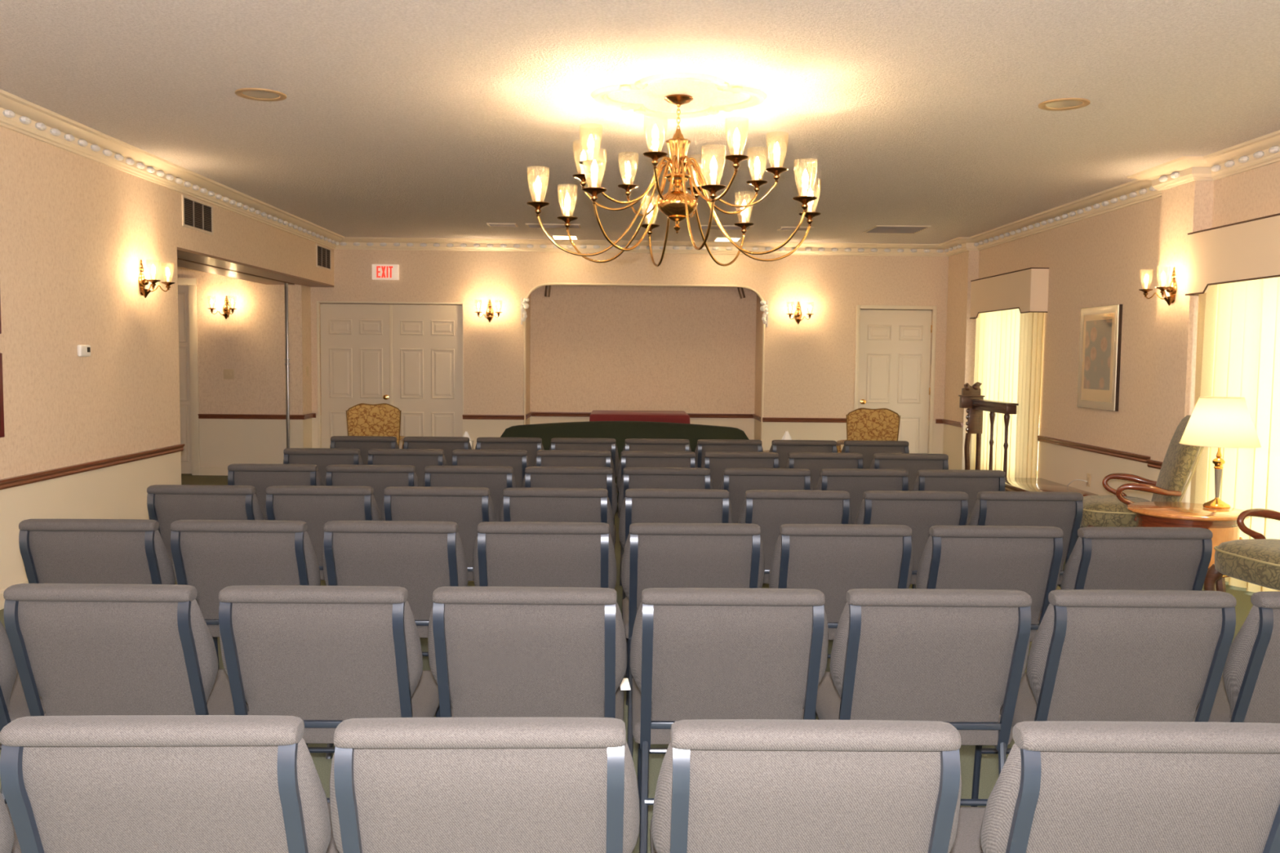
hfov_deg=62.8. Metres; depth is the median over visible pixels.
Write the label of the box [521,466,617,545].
chair
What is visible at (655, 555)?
chair
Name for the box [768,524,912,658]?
chair
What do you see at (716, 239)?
diffuser
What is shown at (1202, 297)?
curtain
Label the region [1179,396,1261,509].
table lamp
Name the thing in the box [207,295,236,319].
wall sconce
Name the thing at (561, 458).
chair
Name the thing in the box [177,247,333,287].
trim
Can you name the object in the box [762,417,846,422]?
trim
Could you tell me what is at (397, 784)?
chair
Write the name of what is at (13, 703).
chair
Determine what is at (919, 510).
chair
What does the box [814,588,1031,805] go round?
chair
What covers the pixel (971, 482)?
chair
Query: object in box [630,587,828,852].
chair
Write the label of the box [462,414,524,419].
trim
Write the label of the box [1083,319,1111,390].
print
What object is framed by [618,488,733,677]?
chair
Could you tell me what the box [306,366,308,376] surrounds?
switch plate
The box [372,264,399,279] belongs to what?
exit sign
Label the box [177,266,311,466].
wall
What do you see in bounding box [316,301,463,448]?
trim
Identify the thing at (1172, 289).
wall sconce
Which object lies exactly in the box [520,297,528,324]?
corbel
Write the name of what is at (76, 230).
wall
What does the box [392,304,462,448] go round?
door
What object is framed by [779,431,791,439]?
tissue box
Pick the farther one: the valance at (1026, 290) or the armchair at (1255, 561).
the valance at (1026, 290)
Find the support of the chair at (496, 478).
on the floor
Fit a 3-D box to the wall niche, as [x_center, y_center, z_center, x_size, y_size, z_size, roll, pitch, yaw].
[0.042,-0.789,13.079,3.060,2.700,0.700,1,4,-1]
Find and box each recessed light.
[235,87,286,101]
[551,235,578,239]
[712,236,742,241]
[1038,97,1090,111]
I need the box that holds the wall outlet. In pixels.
[1086,473,1091,487]
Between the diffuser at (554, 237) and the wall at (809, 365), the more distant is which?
the wall at (809, 365)
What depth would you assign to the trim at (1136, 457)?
8.81 m
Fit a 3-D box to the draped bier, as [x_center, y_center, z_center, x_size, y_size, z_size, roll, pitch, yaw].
[-0.013,0.205,12.803,1.275,0.752,1.025,1,4,-1]
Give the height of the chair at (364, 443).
0.844 m
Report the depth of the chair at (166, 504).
4.58 m
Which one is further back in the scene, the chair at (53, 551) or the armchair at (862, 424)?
the armchair at (862, 424)
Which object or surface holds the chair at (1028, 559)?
on the floor
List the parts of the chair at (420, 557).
leg, backrest, seat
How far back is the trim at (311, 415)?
12.18 m
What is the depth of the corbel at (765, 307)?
12.54 m
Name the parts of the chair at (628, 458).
leg, backrest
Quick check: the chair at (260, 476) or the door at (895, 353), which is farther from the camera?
the door at (895, 353)
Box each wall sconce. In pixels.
[137,259,174,297]
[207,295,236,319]
[475,299,502,322]
[786,301,813,324]
[1138,266,1177,306]
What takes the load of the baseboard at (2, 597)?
attached to the wall at (76, 230)
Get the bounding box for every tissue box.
[462,431,473,449]
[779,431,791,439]
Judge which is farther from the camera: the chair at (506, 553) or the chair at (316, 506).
the chair at (316, 506)
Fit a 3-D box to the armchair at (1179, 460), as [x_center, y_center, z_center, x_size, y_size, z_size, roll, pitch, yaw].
[3.268,0.469,6.923,0.736,1.087,0.664,2,4,16]
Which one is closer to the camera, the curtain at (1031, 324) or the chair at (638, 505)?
the chair at (638, 505)
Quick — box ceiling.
[0,0,1279,244]
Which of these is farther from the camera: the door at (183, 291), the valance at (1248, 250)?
the door at (183, 291)
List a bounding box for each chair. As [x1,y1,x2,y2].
[0,621,45,804]
[0,715,339,852]
[0,792,21,852]
[3,583,248,716]
[18,519,219,669]
[146,484,265,568]
[170,520,320,746]
[218,585,440,803]
[227,463,323,585]
[265,485,381,580]
[283,448,363,485]
[322,520,467,759]
[324,464,420,520]
[329,435,399,464]
[329,717,639,852]
[367,448,447,486]
[382,486,496,581]
[402,436,471,465]
[422,465,517,521]
[427,586,626,721]
[450,449,530,487]
[472,521,616,589]
[475,437,543,466]
[499,487,613,540]
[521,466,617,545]
[533,449,615,481]
[549,437,618,549]
[616,450,697,586]
[617,466,713,618]
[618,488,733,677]
[621,523,764,757]
[622,438,691,451]
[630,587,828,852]
[649,719,961,852]
[694,439,763,467]
[701,451,780,489]
[718,467,812,523]
[737,489,851,583]
[768,440,837,468]
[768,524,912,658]
[784,452,863,489]
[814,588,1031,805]
[815,468,909,524]
[840,440,909,468]
[854,490,968,584]
[869,453,948,490]
[911,469,1005,588]
[915,525,1063,641]
[950,720,1279,852]
[967,491,1083,586]
[970,589,1236,807]
[1027,526,1213,657]
[1193,591,1279,723]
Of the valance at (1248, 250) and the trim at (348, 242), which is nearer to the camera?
the valance at (1248, 250)
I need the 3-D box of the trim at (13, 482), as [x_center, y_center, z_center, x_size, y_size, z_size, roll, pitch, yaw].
[-3.472,0.535,2.587,0.032,0.054,11.200,1,4,-1]
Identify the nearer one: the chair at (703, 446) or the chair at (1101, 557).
the chair at (1101, 557)
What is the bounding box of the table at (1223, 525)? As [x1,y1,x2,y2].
[1126,501,1249,592]
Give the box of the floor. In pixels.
[0,473,1253,852]
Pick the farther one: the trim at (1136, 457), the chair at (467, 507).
the trim at (1136, 457)
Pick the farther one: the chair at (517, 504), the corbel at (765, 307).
the corbel at (765, 307)
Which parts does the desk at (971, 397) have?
leg, panel, leg, post, rail, post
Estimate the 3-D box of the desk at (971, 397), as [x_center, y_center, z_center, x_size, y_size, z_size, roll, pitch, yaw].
[3.504,0.162,10.618,0.250,1.200,1.085,1,4,-1]
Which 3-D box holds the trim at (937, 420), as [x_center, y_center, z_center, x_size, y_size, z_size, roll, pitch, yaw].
[3.628,-0.040,12.319,0.100,0.054,0.730,1,4,-1]
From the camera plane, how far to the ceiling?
5.49 m
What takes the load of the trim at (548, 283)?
attached to the wall at (809, 365)
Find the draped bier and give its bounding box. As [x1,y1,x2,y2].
[589,410,689,423]
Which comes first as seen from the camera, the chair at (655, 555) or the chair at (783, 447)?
the chair at (655, 555)
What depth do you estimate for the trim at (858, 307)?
12.60 m
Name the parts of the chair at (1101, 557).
backrest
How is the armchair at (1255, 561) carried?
on the floor
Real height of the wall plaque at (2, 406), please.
0.465 m
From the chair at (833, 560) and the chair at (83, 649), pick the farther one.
the chair at (833, 560)
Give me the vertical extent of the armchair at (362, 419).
0.990 m
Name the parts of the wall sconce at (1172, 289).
bulb, arm, bulb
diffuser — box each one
[553,235,576,239]
[715,238,739,240]
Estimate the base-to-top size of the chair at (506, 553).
0.844 m
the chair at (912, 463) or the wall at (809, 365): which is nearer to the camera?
the chair at (912, 463)
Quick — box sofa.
[500,421,749,502]
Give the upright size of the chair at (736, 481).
0.844 m
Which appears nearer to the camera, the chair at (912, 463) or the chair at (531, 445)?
the chair at (912, 463)
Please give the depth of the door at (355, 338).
12.55 m
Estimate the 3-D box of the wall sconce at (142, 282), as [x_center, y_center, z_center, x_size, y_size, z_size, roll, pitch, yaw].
[-3.465,-1.051,7.473,0.199,0.274,0.330,1,4,-1]
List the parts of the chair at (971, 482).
backrest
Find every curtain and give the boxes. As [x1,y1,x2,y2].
[1014,312,1044,478]
[1190,293,1206,502]
[1194,276,1279,592]
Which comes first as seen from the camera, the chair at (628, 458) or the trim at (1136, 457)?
the chair at (628, 458)
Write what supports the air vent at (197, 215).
in the wall header
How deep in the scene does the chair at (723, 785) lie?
1.68 m
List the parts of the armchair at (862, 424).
armrest, backrest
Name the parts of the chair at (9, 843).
backrest, seat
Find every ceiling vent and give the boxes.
[486,222,518,226]
[525,223,581,228]
[697,224,752,230]
[777,226,813,231]
[862,225,930,233]
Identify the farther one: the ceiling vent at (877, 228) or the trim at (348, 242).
the trim at (348, 242)
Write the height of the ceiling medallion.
0.035 m
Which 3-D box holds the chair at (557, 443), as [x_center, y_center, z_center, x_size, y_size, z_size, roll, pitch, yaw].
[-0.410,0.485,7.746,0.511,0.844,0.616,1,4,-1]
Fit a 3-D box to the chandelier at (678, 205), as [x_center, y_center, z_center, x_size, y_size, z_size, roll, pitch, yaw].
[0.199,-1.305,5.529,1.478,0.839,1.478,1,4,12]
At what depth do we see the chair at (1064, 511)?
4.65 m
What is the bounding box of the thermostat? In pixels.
[77,344,90,356]
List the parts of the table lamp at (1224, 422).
stem, lamp shade, shade trim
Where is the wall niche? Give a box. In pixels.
[525,284,762,439]
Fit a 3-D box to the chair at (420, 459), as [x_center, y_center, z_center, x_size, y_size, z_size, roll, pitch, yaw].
[-1.443,0.541,6.744,0.511,0.844,0.616,1,4,-1]
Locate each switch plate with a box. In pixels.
[223,368,234,378]
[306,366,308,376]
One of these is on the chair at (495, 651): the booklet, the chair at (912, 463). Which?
the booklet
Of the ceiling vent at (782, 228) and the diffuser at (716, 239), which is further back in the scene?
the diffuser at (716, 239)
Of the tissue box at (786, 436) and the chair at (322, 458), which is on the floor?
the chair at (322, 458)
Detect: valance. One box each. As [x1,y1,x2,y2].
[969,267,1048,319]
[1184,213,1279,295]
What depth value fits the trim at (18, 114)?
7.25 m
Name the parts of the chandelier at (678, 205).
bulb, bulb, bulb, bulb, bulb, arm, arm, arm, bulb, arm, arm, arm, bulb, bulb, arm, arm, lamp shade, chain, arm, arm, arm, bulb, arm, arm, arm, bulb, bulb, arm, arm, bulb, bulb, bulb, bulb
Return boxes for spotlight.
[544,284,551,297]
[737,287,745,298]
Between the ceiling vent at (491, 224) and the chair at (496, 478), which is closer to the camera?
the chair at (496, 478)
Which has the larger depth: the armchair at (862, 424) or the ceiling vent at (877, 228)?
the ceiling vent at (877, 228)
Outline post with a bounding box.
[284,283,289,448]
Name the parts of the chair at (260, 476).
backrest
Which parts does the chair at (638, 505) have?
leg, backrest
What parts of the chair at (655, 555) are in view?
seat, leg, leg, backrest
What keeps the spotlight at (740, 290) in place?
hanging from the wall niche
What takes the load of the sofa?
on the floor
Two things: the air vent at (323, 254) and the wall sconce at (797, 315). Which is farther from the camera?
the wall sconce at (797, 315)
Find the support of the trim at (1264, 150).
attached to the wall at (1105, 259)
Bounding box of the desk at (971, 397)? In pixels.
[958,382,1018,477]
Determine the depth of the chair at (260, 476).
5.49 m
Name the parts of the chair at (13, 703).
leg, backrest, seat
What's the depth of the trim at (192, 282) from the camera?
12.13 m
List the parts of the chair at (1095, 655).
leg, seat, backrest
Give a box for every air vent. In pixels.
[181,194,213,235]
[315,243,331,271]
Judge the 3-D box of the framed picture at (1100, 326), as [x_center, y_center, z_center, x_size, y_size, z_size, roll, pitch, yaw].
[3.843,-0.576,8.793,0.036,0.860,0.700,1,4,-1]
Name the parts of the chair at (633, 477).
leg, backrest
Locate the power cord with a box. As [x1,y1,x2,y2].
[1066,479,1087,487]
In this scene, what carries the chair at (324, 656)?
on the floor
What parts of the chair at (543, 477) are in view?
backrest, seat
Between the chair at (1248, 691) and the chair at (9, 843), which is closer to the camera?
the chair at (9, 843)
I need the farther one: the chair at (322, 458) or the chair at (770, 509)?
the chair at (322, 458)
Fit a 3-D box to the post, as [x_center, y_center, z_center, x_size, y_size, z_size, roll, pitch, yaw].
[-4.008,-0.512,11.930,0.046,2.217,0.056,1,4,-1]
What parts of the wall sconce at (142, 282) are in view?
bulb, arm, bulb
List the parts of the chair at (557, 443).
backrest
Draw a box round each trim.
[0,88,344,248]
[0,444,184,489]
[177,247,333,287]
[177,277,199,475]
[198,413,315,419]
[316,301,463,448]
[334,236,947,256]
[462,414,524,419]
[523,282,764,448]
[525,412,760,421]
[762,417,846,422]
[853,305,937,453]
[935,418,963,427]
[938,129,1279,256]
[1037,435,1150,463]
[1146,459,1162,469]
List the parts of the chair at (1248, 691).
seat, backrest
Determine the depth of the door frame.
12.54 m
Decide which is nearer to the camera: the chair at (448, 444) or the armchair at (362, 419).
the chair at (448, 444)
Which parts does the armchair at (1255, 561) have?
leg, seat, gooseneck arm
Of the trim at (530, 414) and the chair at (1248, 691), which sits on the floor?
the chair at (1248, 691)
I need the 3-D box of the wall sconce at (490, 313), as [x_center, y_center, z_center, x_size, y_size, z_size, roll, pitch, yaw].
[-1.786,-1.370,12.421,0.330,0.274,0.199,1,4,-1]
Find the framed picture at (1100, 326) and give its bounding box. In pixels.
[1076,304,1122,411]
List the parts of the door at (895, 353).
knob, raised panel, raised panel, raised panel, raised panel, raised panel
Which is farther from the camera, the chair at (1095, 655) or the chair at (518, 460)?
the chair at (518, 460)
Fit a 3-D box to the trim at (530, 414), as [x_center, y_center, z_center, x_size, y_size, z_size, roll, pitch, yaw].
[0.037,-0.121,12.998,2.860,0.054,0.750,1,4,-1]
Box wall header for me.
[175,191,333,285]
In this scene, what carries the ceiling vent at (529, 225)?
in the ceiling
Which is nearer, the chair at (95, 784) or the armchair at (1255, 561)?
the chair at (95, 784)
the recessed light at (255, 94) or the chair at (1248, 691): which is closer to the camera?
the chair at (1248, 691)
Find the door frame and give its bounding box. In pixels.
[389,304,393,405]
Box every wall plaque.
[0,297,1,333]
[0,352,4,437]
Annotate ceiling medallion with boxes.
[591,72,767,119]
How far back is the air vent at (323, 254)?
11.98 m
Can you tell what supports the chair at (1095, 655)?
on the floor
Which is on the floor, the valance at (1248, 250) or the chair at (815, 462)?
the chair at (815, 462)
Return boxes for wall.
[0,125,181,591]
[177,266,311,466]
[310,248,948,453]
[342,303,896,310]
[942,161,1279,502]
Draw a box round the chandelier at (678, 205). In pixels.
[526,93,821,266]
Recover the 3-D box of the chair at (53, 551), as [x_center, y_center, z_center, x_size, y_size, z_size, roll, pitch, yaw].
[-1.912,0.724,3.924,0.511,0.844,0.616,0,4,-1]
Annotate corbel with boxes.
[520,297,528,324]
[760,300,768,327]
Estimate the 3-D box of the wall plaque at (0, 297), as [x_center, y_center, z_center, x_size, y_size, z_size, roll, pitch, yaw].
[-3.514,-0.698,5.511,0.022,0.410,0.500,1,4,-1]
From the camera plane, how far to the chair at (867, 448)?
7.48 m
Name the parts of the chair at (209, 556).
seat, backrest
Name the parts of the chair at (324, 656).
backrest, seat, leg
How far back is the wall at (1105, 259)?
8.46 m
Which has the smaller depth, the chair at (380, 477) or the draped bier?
the chair at (380, 477)
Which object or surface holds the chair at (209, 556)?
on the floor
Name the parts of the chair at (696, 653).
leg, leg, seat, backrest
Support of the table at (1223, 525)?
on the floor
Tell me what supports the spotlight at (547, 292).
hanging from the wall niche
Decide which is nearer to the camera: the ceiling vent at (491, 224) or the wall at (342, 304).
the ceiling vent at (491, 224)
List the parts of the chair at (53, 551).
backrest, leg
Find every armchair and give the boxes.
[346,403,404,448]
[836,408,900,453]
[1080,415,1204,527]
[1203,508,1279,591]
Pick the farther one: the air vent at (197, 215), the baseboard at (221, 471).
the baseboard at (221, 471)
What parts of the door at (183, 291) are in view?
raised panel, raised panel, raised panel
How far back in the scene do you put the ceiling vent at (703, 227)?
10.91 m
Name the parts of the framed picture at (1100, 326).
frame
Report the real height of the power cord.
0.092 m
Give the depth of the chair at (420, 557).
3.66 m
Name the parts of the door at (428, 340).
raised panel, raised panel, raised panel, raised panel, raised panel, raised panel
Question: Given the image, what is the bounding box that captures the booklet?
[619,678,630,690]
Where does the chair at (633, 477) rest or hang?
on the floor
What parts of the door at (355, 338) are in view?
raised panel, raised panel, raised panel, raised panel, raised panel, knob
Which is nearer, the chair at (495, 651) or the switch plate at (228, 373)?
the chair at (495, 651)
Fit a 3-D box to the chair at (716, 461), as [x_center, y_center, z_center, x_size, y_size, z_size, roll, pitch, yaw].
[0.616,0.559,6.786,0.511,0.844,0.616,0,4,-1]
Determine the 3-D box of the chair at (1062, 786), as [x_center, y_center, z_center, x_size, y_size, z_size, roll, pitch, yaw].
[0.827,0.881,1.982,0.511,0.844,0.616,1,4,0]
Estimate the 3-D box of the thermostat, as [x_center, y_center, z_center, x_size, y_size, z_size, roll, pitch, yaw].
[-3.531,-0.482,6.668,0.030,0.075,0.130,1,4,-1]
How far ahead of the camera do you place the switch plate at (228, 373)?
12.15 m
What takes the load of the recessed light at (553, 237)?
in the ceiling
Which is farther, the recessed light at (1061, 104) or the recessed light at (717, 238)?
the recessed light at (717, 238)
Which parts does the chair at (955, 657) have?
seat, backrest, leg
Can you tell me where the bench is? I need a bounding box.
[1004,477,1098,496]
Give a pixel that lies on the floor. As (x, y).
(988, 775)
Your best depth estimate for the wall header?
9.72 m
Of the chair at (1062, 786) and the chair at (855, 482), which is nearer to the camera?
the chair at (1062, 786)
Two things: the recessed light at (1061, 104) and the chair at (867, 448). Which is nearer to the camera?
the recessed light at (1061, 104)
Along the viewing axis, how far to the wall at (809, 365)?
12.55 m
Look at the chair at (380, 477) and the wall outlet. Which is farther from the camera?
the wall outlet
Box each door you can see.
[177,284,191,473]
[320,303,389,448]
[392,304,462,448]
[857,309,932,453]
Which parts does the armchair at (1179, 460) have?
seat, gooseneck arm, gooseneck arm, backrest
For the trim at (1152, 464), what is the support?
attached to the wall at (1105, 259)
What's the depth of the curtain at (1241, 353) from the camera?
6.54 m
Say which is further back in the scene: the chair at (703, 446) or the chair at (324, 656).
the chair at (703, 446)
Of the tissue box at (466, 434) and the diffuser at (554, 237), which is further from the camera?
the diffuser at (554, 237)
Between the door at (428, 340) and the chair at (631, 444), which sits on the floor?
the chair at (631, 444)
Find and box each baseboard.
[0,580,28,609]
[199,466,228,475]

